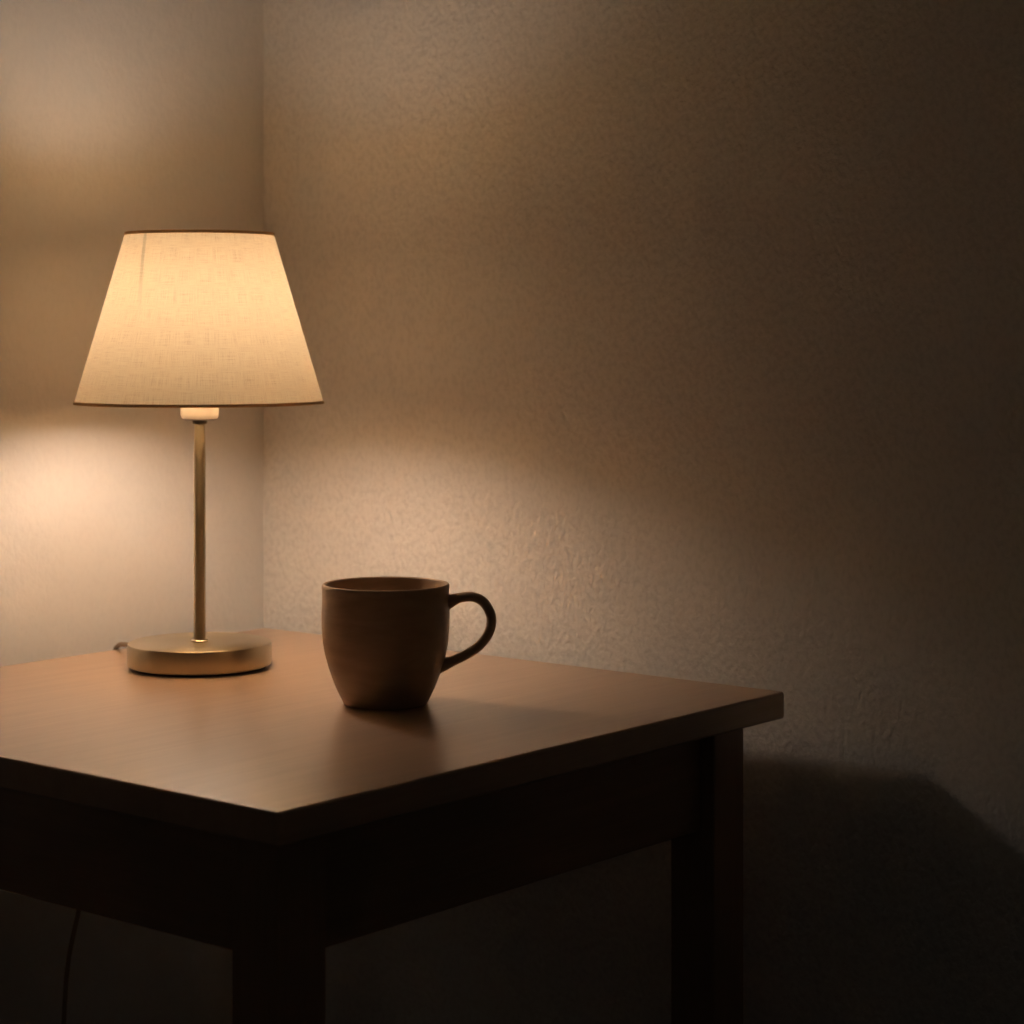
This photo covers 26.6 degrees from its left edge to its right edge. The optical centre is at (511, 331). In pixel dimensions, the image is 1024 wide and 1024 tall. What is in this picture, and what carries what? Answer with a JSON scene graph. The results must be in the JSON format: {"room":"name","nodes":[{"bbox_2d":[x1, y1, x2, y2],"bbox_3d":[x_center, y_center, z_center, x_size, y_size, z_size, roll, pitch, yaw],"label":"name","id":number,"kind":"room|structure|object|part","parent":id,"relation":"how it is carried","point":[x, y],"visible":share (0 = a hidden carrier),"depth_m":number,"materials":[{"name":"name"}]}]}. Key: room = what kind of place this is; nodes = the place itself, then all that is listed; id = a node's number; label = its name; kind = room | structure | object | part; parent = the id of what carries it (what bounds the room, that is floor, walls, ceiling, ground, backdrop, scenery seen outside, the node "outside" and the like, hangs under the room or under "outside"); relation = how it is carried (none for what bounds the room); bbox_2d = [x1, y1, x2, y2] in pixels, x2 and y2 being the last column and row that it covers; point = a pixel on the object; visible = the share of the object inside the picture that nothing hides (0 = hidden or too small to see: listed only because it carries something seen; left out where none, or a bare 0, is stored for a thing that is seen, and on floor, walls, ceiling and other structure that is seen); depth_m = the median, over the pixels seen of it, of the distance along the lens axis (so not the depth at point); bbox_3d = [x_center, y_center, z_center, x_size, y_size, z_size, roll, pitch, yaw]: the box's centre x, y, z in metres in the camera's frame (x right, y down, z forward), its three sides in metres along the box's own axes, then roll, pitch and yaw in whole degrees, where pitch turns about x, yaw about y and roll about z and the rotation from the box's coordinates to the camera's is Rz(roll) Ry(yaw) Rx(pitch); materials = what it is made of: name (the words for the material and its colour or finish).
{"room":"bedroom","nodes":[
{"label":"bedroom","id":0,"kind":"room"},
{"bbox_2d":[0,0,263,1023],"bbox_3d":[-1.674,-0.420,0.471,0.120,2.500,4.607,0,0,39],"label":"wall","id":1,"kind":"structure","parent":0,"point":[117,117],"depth_m":1.97,"materials":[{"name":"paint"}]},
{"bbox_2d":[264,0,1023,1023],"bbox_3d":[1.548,-0.420,0.732,4.533,2.500,0.120,0,0,39],"label":"wall","id":2,"kind":"structure","parent":0,"point":[678,339],"depth_m":1.80,"materials":[{"name":"paint"}]},
{"bbox_3d":[0.079,0.880,-0.965,4.653,0.100,4.607,0,0,39],"label":"floor","id":3,"kind":"structure","parent":0,"visible":0},
{"bbox_2d":[0,628,783,1023],"bbox_3d":[-0.185,0.555,1.660,0.578,0.550,0.551,0,0,39],"label":"side table","id":4,"kind":"object","parent":3,"relation":"on","point":[269,819],"visible":0.93,"depth_m":1.48,"materials":[{"name":"brown wood"}]},
{"bbox_2d":[61,229,324,1023],"bbox_3d":[-0.448,0.373,1.632,0.267,0.912,0.724,0,0,39],"label":"table lamp","id":5,"kind":"object","parent":4,"relation":"on","point":[199,322],"visible":0.94,"depth_m":1.75,"materials":[{"name":"beige fabric"}]},
{"bbox_3d":[-0.532,0.549,1.655,0.108,0.562,0.653,0,0,39],"label":"cord","id":6,"kind":"part","parent":5,"relation":"part of","materials":[{"name":"black plastic"}]},
{"bbox_3d":[-0.261,-0.011,1.813,0.207,0.142,0.207,0,0,39],"label":"lamp shade","id":7,"kind":"part","parent":5,"relation":"part of","materials":[{"name":"beige fabric"}]},
{"bbox_3d":[-0.261,0.059,1.813,0.208,0.003,0.208,0,0,-13],"label":"trim","id":8,"kind":"part","parent":5,"relation":"part of","materials":[{"name":"beige fabric"}]},
{"bbox_3d":[-0.261,-0.082,1.813,0.125,0.003,0.125,0,0,-30],"label":"trim","id":9,"kind":"part","parent":5,"relation":"part of","materials":[{"name":"beige fabric"}]},
{"bbox_2d":[181,408,218,423],"bbox_3d":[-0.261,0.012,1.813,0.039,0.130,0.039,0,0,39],"label":"socket","id":10,"kind":"object","parent":5,"relation":"attached to","point":[196,415],"depth_m":1.80,"materials":[{"name":"white plastic"}]},
{"bbox_3d":[-0.142,0.566,1.325,0.041,0.529,0.041,0,0,39],"label":"leg","id":11,"kind":"part","parent":4,"relation":"part of","materials":[{"name":"brown wood"}]},
{"bbox_2d":[321,576,495,709],"bbox_3d":[-0.086,0.235,1.633,0.115,0.090,0.104,0,0,39],"label":"mug","id":12,"kind":"object","parent":4,"relation":"on","point":[385,639],"visible":1,"depth_m":1.60,"materials":[{"name":"brown ceramic"}]},
{"bbox_3d":[-0.035,0.227,1.636,0.046,0.062,0.017,0,0,0],"label":"handle","id":13,"kind":"part","parent":12,"relation":"part of","materials":[{"name":"brown ceramic"}]},
{"bbox_3d":[0.152,0.566,1.684,0.041,0.529,0.041,0,0,39],"label":"leg","id":14,"kind":"part","parent":4,"relation":"part of","materials":[{"name":"brown wood"}]}
]}

